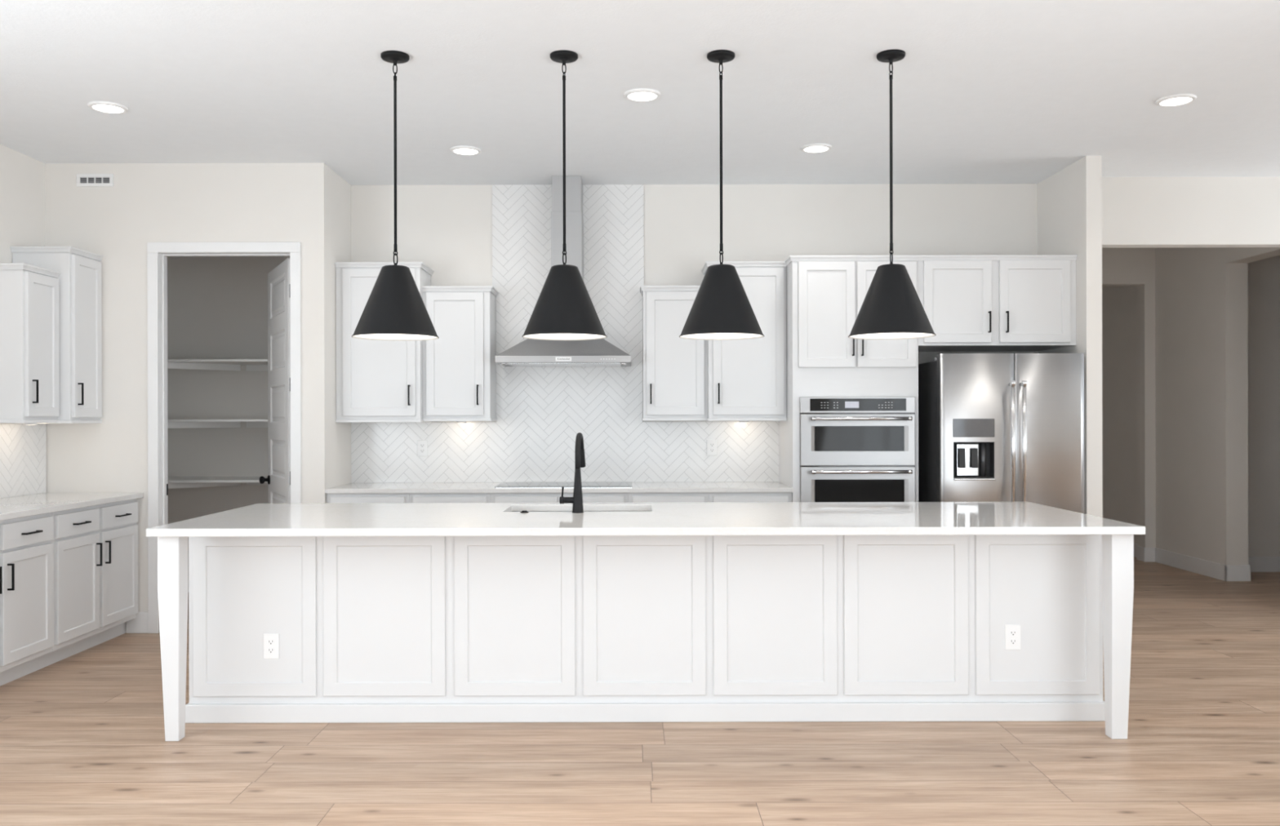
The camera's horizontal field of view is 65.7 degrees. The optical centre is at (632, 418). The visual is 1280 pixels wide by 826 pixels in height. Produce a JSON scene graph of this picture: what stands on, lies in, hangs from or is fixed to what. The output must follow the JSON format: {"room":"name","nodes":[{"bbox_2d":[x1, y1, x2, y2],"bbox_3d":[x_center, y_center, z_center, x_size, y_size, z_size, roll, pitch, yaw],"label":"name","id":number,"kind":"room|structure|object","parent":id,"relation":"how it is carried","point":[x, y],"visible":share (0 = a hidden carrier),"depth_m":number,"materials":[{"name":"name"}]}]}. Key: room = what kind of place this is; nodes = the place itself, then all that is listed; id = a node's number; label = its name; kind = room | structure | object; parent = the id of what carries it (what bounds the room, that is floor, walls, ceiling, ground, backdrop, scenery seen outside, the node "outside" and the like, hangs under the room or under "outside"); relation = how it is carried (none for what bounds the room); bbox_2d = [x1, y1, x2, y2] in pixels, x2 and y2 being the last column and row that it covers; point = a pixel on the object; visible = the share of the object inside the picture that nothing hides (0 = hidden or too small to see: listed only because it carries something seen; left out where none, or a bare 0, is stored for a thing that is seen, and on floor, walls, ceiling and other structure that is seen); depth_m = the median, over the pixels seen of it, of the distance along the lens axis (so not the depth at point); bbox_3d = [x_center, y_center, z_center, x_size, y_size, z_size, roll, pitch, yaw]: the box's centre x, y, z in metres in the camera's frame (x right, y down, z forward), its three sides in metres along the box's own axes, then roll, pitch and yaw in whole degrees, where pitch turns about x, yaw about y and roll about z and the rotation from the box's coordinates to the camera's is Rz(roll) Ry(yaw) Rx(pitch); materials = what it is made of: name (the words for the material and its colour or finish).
{"room":"kitchen","nodes":[
{"label":"kitchen","id":0,"kind":"room"},
{"bbox_2d":[0,144,44,262],"bbox_3d":[-3.887,-0.129,1.700,0.150,3.050,12.800,0,0,0],"label":"wall","id":1,"kind":"structure","parent":0,"point":[22,176],"depth_m":6.18,"materials":[{"name":"paint"}]},
{"bbox_2d":[0,423,46,498],"bbox_3d":[-3.807,0.259,5.481,0.008,0.448,1.901,0,0,0],"label":"tile backsplash","id":2,"kind":"structure","parent":1,"relation":"attached to","point":[23,447],"depth_m":6.19,"materials":[{"name":"tile"}]},
{"bbox_2d":[0,262,60,423],"bbox_3d":[-3.647,-0.433,5.908,0.330,0.924,0.366,0,0,0],"label":"upper cabinet","id":3,"kind":"object","parent":1,"relation":"attached to","point":[29,348],"visible":1,"depth_m":5.77,"materials":[{"name":"paint"}]},
{"bbox_2d":[24,422,37,425],"bbox_3d":[-3.650,0.035,6.020,0.068,0.012,0.068,0,0,0],"label":"puck light","id":4,"kind":"object","parent":3,"relation":"attached to","point":[25,424],"visible":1,"depth_m":5.99,"materials":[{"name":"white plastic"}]},
{"bbox_2d":[44,162,330,633],"bbox_3d":[-2.907,-0.131,6.500,1.810,3.050,0.120,0,0,0],"label":"wall","id":5,"kind":"structure","parent":0,"point":[146,202],"depth_m":6.44,"materials":[{"name":"paint"}]},
{"bbox_2d":[9,246,102,423],"bbox_3d":[-3.609,-0.509,6.256,0.406,1.085,0.368,0,0,0],"label":"upper cabinet","id":6,"kind":"object","parent":5,"relation":"attached to","point":[80,277],"visible":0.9,"depth_m":6.14,"materials":[{"name":"paint"}]},
{"bbox_2d":[76,173,113,186],"bbox_3d":[-3.489,-1.545,6.435,0.238,0.083,0.010,0,0,0],"label":"air vent","id":7,"kind":"object","parent":5,"relation":"in","point":[82,180],"visible":1,"depth_m":6.43,"materials":[{"name":"white plastic"}]},
{"bbox_2d":[126,612,147,633],"bbox_3d":[-2.640,1.325,6.433,1.283,0.136,0.014,0,0,0],"label":"baseboard","id":8,"kind":"structure","parent":5,"relation":"attached to","point":[139,624],"depth_m":6.43,"materials":[{"name":"paint"}]},
{"bbox_2d":[146,241,301,633],"bbox_3d":[-2.646,0.126,6.491,0.991,2.534,0.138,0,0,0],"label":"trim","id":9,"kind":"structure","parent":5,"relation":"attached to","point":[157,253],"depth_m":6.42,"materials":[{"name":"paint"}]},
{"bbox_2d":[259,257,290,503],"bbox_3d":[-2.475,0.161,6.903,0.173,2.440,0.839,0,0,-25],"label":"door","id":10,"kind":"structure","parent":5,"relation":"in","point":[278,479],"depth_m":6.89,"materials":[{"name":"paint"}]},
{"bbox_2d":[167,256,289,524],"bbox_3d":[-2.967,-0.131,8.025,1.690,3.050,0.150,0,0,0],"label":"wall","id":11,"kind":"structure","parent":0,"point":[217,306],"depth_m":7.95,"materials":[{"name":"paint"}]},
{"bbox_2d":[167,359,267,371],"bbox_3d":[-2.968,-0.411,7.710,1.688,0.066,0.480,0,0,0],"label":"shelf","id":12,"kind":"object","parent":11,"relation":"attached to","point":[252,365],"visible":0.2,"depth_m":7.63,"materials":[{"name":"paint"}]},
{"bbox_2d":[167,419,267,428],"bbox_3d":[-2.967,0.042,7.710,1.688,0.066,0.480,0,0,0],"label":"shelf","id":13,"kind":"object","parent":11,"relation":"attached to","point":[171,424],"visible":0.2,"depth_m":7.63,"materials":[{"name":"paint"}]},
{"bbox_2d":[168,476,267,488],"bbox_3d":[-2.966,0.500,7.710,1.688,0.066,0.480,0,0,0],"label":"shelf","id":14,"kind":"object","parent":11,"relation":"attached to","point":[173,482],"visible":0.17,"depth_m":7.64,"materials":[{"name":"paint"}]},
{"bbox_2d":[329,168,351,487],"bbox_3d":[-2.062,-0.133,7.280,0.120,3.050,1.440,0,0,0],"label":"wall","id":15,"kind":"structure","parent":0,"point":[340,188],"depth_m":6.71,"materials":[{"name":"paint"}]},
{"bbox_2d":[334,262,434,422],"bbox_3d":[-1.707,-0.510,6.846,0.588,1.078,0.425,0,0,0],"label":"upper cabinet","id":16,"kind":"object","parent":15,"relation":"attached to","point":[378,381],"visible":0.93,"depth_m":6.67,"materials":[{"name":"paint"}]},
{"bbox_2d":[0,0,1279,185],"bbox_3d":[2.340,-1.728,3.250,12.712,0.120,15.900,0,0,0],"label":"ceiling","id":17,"kind":"structure","parent":0,"point":[984,91],"depth_m":4.92,"materials":[{"name":"paint"}]},
{"bbox_2d":[87,101,128,114],"bbox_3d":[-2.790,-1.650,5.274,0.192,0.012,0.192,0,0,0],"label":"recessed light","id":18,"kind":"object","parent":17,"relation":"in","point":[106,107],"visible":1,"depth_m":5.25,"materials":[{"name":"white plastic"}]},
{"bbox_2d":[351,50,439,341],"bbox_3d":[-1.086,-1.015,4.540,0.389,1.291,0.389,0,0,0],"label":"pendant lamp","id":19,"kind":"object","parent":17,"relation":"hanging from","point":[395,309],"visible":1,"depth_m":4.45,"materials":[{"name":"black metal"}]},
{"bbox_2d":[449,145,481,155],"bbox_3d":[-1.033,-1.654,6.137,0.192,0.012,0.192,0,0,0],"label":"recessed light","id":20,"kind":"object","parent":17,"relation":"in","point":[462,149],"visible":1,"depth_m":6.11,"materials":[{"name":"white plastic"}]},
{"bbox_2d":[521,49,607,340],"bbox_3d":[-0.313,-1.017,4.540,0.389,1.291,0.389,0,0,0],"label":"pendant lamp","id":21,"kind":"object","parent":17,"relation":"hanging from","point":[564,309],"visible":1,"depth_m":4.45,"materials":[{"name":"black metal"}]},
{"bbox_2d":[623,88,661,102],"bbox_3d":[0.049,-1.656,5.092,0.192,0.012,0.192,0,0,0],"label":"recessed light","id":22,"kind":"object","parent":17,"relation":"in","point":[637,95],"visible":1,"depth_m":5.07,"materials":[{"name":"white plastic"}]},
{"bbox_2d":[679,49,764,340],"bbox_3d":[0.405,-1.018,4.540,0.389,1.291,0.389,0,0,0],"label":"pendant lamp","id":23,"kind":"object","parent":17,"relation":"hanging from","point":[722,309],"visible":1,"depth_m":4.45,"materials":[{"name":"black metal"}]},
{"bbox_2d":[800,142,831,153],"bbox_3d":[1.128,-1.659,6.101,0.192,0.012,0.192,0,0,0],"label":"recessed light","id":24,"kind":"object","parent":17,"relation":"in","point":[818,147],"visible":1,"depth_m":6.07,"materials":[{"name":"white plastic"}]},
{"bbox_2d":[848,48,936,339],"bbox_3d":[1.183,-1.020,4.540,0.389,1.291,0.389,0,0,0],"label":"pendant lamp","id":25,"kind":"object","parent":17,"relation":"hanging from","point":[891,308],"visible":1,"depth_m":4.45,"materials":[{"name":"black metal"}]},
{"bbox_2d":[1155,93,1196,106],"bbox_3d":[2.844,-1.663,5.194,0.192,0.012,0.192,0,0,0],"label":"recessed light","id":26,"kind":"object","parent":17,"relation":"in","point":[1177,100],"visible":1,"depth_m":5.17,"materials":[{"name":"white plastic"}]},
{"bbox_2d":[0,556,1279,825],"bbox_3d":[2.347,1.432,3.250,12.712,0.100,15.900,0,0,0],"label":"floor","id":27,"kind":"structure","parent":0,"point":[82,743],"depth_m":3.97,"materials":[{"name":"brown wood"}]},
{"bbox_2d":[0,512,53,686],"bbox_3d":[-3.487,0.956,5.026,0.642,0.878,0.942,0,0,0],"label":"base cabinet","id":28,"kind":"object","parent":27,"relation":"on","point":[26,544],"visible":1,"depth_m":5.25,"materials":[{"name":"paint"}]},
{"bbox_2d":[0,492,143,520],"bbox_3d":[-3.493,0.500,5.485,0.636,0.034,1.910,0,0,0],"label":"countertop","id":29,"kind":"structure","parent":28,"relation":"on","point":[11,508],"depth_m":5.79,"materials":[{"name":"white stone"}]},
{"bbox_2d":[38,498,138,669],"bbox_3d":[-3.487,0.956,5.969,0.642,0.878,0.942,0,0,0],"label":"base cabinet","id":30,"kind":"object","parent":27,"relation":"on","point":[95,548],"visible":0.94,"depth_m":5.89,"materials":[{"name":"paint"}]},
{"bbox_2d":[326,493,409,503],"bbox_3d":[-1.728,0.940,6.741,0.540,0.902,0.635,0,0,0],"label":"base cabinet","id":31,"kind":"object","parent":27,"relation":"on","point":[398,498],"visible":0.08,"depth_m":6.46,"materials":[{"name":"paint"}]},
{"bbox_2d":[409,493,490,502],"bbox_3d":[-1.191,0.939,6.741,0.532,0.902,0.635,0,0,0],"label":"base cabinet","id":32,"kind":"object","parent":27,"relation":"on","point":[414,497],"visible":0.06,"depth_m":6.46,"materials":[{"name":"paint"}]},
{"bbox_2d":[490,493,628,502],"bbox_3d":[-0.477,0.937,6.741,0.896,0.902,0.635,0,0,0],"label":"base cabinet","id":33,"kind":"object","parent":27,"relation":"on","point":[495,497],"visible":0.05,"depth_m":6.46,"materials":[{"name":"paint"}]},
{"bbox_2d":[324,481,792,493],"bbox_3d":[-0.480,0.471,6.750,3.041,0.030,0.620,0,0,0],"label":"countertop","id":34,"kind":"structure","parent":33,"relation":"on","point":[713,486],"depth_m":6.44,"materials":[{"name":"white stone"}]},
{"bbox_2d":[494,481,632,488],"bbox_3d":[-0.455,0.452,6.734,0.908,0.008,0.482,0,0,0],"label":"cooktop","id":35,"kind":"object","parent":34,"relation":"in","point":[553,484],"visible":0.99,"depth_m":6.64,"materials":[{"name":"metal"}]},
{"bbox_2d":[157,534,1133,741],"bbox_3d":[0.060,0.942,4.821,4.208,0.890,1.138,0,0,0],"label":"kitchen island","id":36,"kind":"object","parent":27,"relation":"on","point":[602,628],"visible":0.77,"depth_m":4.54,"materials":[{"name":"paint"}]},
{"bbox_2d":[263,633,279,658],"bbox_3d":[-1.653,1.043,4.534,0.072,0.116,0.007,0,0,0],"label":"power outlet","id":37,"kind":"object","parent":36,"relation":"attached to","point":[271,641],"visible":1,"depth_m":4.53,"materials":[{"name":"white plastic"}]},
{"bbox_2d":[266,639,275,644],"bbox_3d":[-1.653,1.023,4.531,0.034,0.025,0.002,0,0,0],"label":"receptacle","id":38,"kind":"object","parent":37,"relation":"attached to","point":[269,642],"depth_m":4.53,"materials":[{"name":"white plastic"}]},
{"bbox_2d":[266,648,275,653],"bbox_3d":[-1.653,1.062,4.531,0.034,0.025,0.002,0,0,0],"label":"receptacle","id":39,"kind":"object","parent":37,"relation":"attached to","point":[269,651],"depth_m":4.53,"materials":[{"name":"white plastic"}]},
{"bbox_2d":[146,502,1145,537],"bbox_3d":[0.055,0.480,4.815,4.224,0.034,1.250,0,0,0],"label":"island countertop","id":40,"kind":"structure","parent":36,"relation":"on","point":[762,518],"depth_m":4.46,"materials":[{"name":"white stone"}]},
{"bbox_2d":[559,432,585,513],"bbox_3d":[-0.300,0.268,4.970,0.118,0.392,0.254,0,0,0],"label":"faucet","id":41,"kind":"object","parent":40,"relation":"on","point":[580,458],"visible":1,"depth_m":4.86,"materials":[{"name":"black metal"}]},
{"bbox_2d":[511,511,650,511],"bbox_3d":[-0.275,0.610,5.115,0.797,0.224,0.434,0,0,0],"label":"sink","id":42,"kind":"object","parent":40,"relation":"in","point":[512,511],"visible":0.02,"depth_m":5.31,"materials":[{"name":"metal"}]},
{"bbox_2d":[1004,624,1020,649],"bbox_3d":[1.737,1.002,4.534,0.072,0.116,0.007,0,0,0],"label":"power outlet","id":43,"kind":"object","parent":36,"relation":"attached to","point":[1012,632],"visible":1,"depth_m":4.53,"materials":[{"name":"white plastic"}]},
{"bbox_2d":[1008,630,1017,635],"bbox_3d":[1.737,0.983,4.531,0.034,0.025,0.002,0,0,0],"label":"receptacle","id":44,"kind":"object","parent":43,"relation":"attached to","point":[1011,633],"depth_m":4.53,"materials":[{"name":"white plastic"}]},
{"bbox_2d":[1008,639,1017,644],"bbox_3d":[1.737,1.022,4.531,0.034,0.025,0.002,0,0,0],"label":"receptacle","id":45,"kind":"object","parent":43,"relation":"attached to","point":[1011,642],"depth_m":4.53,"materials":[{"name":"white plastic"}]},
{"bbox_2d":[628,493,708,502],"bbox_3d":[0.234,0.935,6.741,0.526,0.902,0.635,0,0,0],"label":"base cabinet","id":46,"kind":"object","parent":27,"relation":"on","point":[633,497],"visible":0.05,"depth_m":6.46,"materials":[{"name":"paint"}]},
{"bbox_2d":[708,492,791,502],"bbox_3d":[0.769,0.934,6.741,0.544,0.902,0.635,0,0,0],"label":"base cabinet","id":47,"kind":"object","parent":27,"relation":"on","point":[757,497],"visible":0.1,"depth_m":6.46,"materials":[{"name":"paint"}]},
{"bbox_2d":[778,255,919,502],"bbox_3d":[1.439,0.164,6.729,0.837,2.440,0.660,0,0,0],"label":"tall cabinet","id":48,"kind":"object","parent":27,"relation":"on","point":[825,295],"visible":0.37,"depth_m":6.44,"materials":[{"name":"paint"}]},
{"bbox_2d":[800,396,915,502],"bbox_3d":[1.457,0.412,6.685,0.744,1.102,0.670,0,0,0],"label":"wall oven","id":49,"kind":"object","parent":48,"relation":"in","point":[853,449],"visible":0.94,"depth_m":6.42,"materials":[{"name":"grey metal"}]},
{"bbox_2d":[918,353,1084,513],"bbox_3d":[2.400,0.486,6.610,0.909,1.791,0.841,0,0,0],"label":"refrigerator","id":50,"kind":"object","parent":27,"relation":"on","point":[993,427],"visible":0.64,"depth_m":6.26,"materials":[{"name":"grey metal"}]},
{"bbox_2d":[351,183,1038,483],"bbox_3d":[0.441,-0.139,7.120,4.887,3.050,0.120,0,0,0],"label":"wall","id":51,"kind":"structure","parent":0,"point":[446,228],"depth_m":7.06,"materials":[{"name":"paint"}]},
{"bbox_2d":[422,285,498,421],"bbox_3d":[-1.193,-0.438,6.883,0.480,0.920,0.350,0,0,0],"label":"upper cabinet","id":52,"kind":"object","parent":51,"relation":"attached to","point":[460,366],"visible":0.99,"depth_m":6.75,"materials":[{"name":"paint"}]},
{"bbox_2d":[494,175,631,366],"bbox_3d":[-0.463,-1.009,6.805,0.901,1.306,0.493,0,0,0],"label":"range hood","id":53,"kind":"object","parent":51,"relation":"attached to","point":[530,352],"visible":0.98,"depth_m":6.69,"materials":[{"name":"metal"}]},
{"bbox_2d":[351,184,778,482],"bbox_3d":[-0.482,-0.603,7.056,3.041,2.117,0.008,0,0,0],"label":"tile backsplash","id":54,"kind":"structure","parent":51,"relation":"attached to","point":[541,411],"depth_m":7.05,"materials":[{"name":"tile"}]},
{"bbox_2d":[417,440,427,456],"bbox_3d":[-1.494,0.213,7.047,0.072,0.116,0.007,0,0,0],"label":"power outlet","id":55,"kind":"object","parent":54,"relation":"attached to","point":[422,445],"visible":1,"depth_m":7.04,"materials":[{"name":"white plastic"}]},
{"bbox_2d":[706,439,717,455],"bbox_3d":[0.564,0.209,7.047,0.072,0.116,0.007,0,0,0],"label":"power outlet","id":56,"kind":"object","parent":54,"relation":"attached to","point":[712,444],"visible":1,"depth_m":7.04,"materials":[{"name":"white plastic"}]},
{"bbox_2d":[640,285,707,421],"bbox_3d":[0.281,-0.442,6.883,0.460,0.920,0.350,0,0,0],"label":"upper cabinet","id":57,"kind":"object","parent":51,"relation":"attached to","point":[675,368],"visible":0.93,"depth_m":6.75,"materials":[{"name":"paint"}]},
{"bbox_2d":[701,261,786,421],"bbox_3d":[0.764,-0.518,6.846,0.546,1.074,0.425,0,0,0],"label":"upper cabinet","id":58,"kind":"object","parent":51,"relation":"attached to","point":[747,379],"visible":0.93,"depth_m":6.67,"materials":[{"name":"paint"}]},
{"bbox_2d":[918,254,1077,351],"bbox_3d":[2.369,-0.766,6.729,1.027,0.585,0.660,0,0,0],"label":"upper cabinet","id":59,"kind":"object","parent":51,"relation":"attached to","point":[971,303],"visible":0.99,"depth_m":6.44,"materials":[{"name":"paint"}]},
{"bbox_2d":[1037,155,1102,517],"bbox_3d":[2.935,-0.145,8.553,0.100,3.050,4.494,0,0,0],"label":"wall","id":60,"kind":"structure","parent":0,"point":[1069,201],"depth_m":6.31,"materials":[{"name":"paint"}]},
{"bbox_2d":[1102,247,1155,547],"bbox_3d":[4.002,-0.147,9.570,2.035,3.050,0.140,0,0,0],"label":"wall","id":61,"kind":"structure","parent":0,"point":[1121,266],"depth_m":9.50,"materials":[{"name":"paint"}]},
{"bbox_2d":[1102,247,1279,564],"bbox_3d":[5.085,-0.149,8.897,0.210,3.050,3.806,0,0,0],"label":"wall","id":62,"kind":"structure","parent":0,"point":[1202,318],"depth_m":8.91,"materials":[{"name":"paint"}]},
{"bbox_2d":[1133,542,1250,581],"bbox_3d":[4.992,1.308,9.573,0.213,0.136,2.463,0,0,-5],"label":"baseboard","id":63,"kind":"structure","parent":62,"relation":"attached to","point":[1204,567],"depth_m":8.82,"materials":[{"name":"paint"}]},
{"bbox_2d":[1102,177,1279,247],"bbox_3d":[5.742,-0.151,6.934,5.515,3.050,0.120,0,0,0],"label":"wall header","id":64,"kind":"structure","parent":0,"point":[1137,211],"depth_m":6.87,"materials":[{"name":"paint"}]},
{"bbox_2d":[1247,255,1279,556],"bbox_3d":[6.845,-0.153,8.932,3.310,3.050,0.135,0,0,0],"label":"wall","id":65,"kind":"structure","parent":0,"point":[1263,275],"depth_m":8.87,"materials":[{"name":"paint"}]},
{"bbox_2d":[1248,556,1279,572],"bbox_3d":[6.848,1.304,8.617,3.310,0.136,0.496,0,0,0],"label":"baseboard","id":66,"kind":"structure","parent":65,"relation":"attached to","point":[1258,564],"depth_m":8.85,"materials":[{"name":"paint"}]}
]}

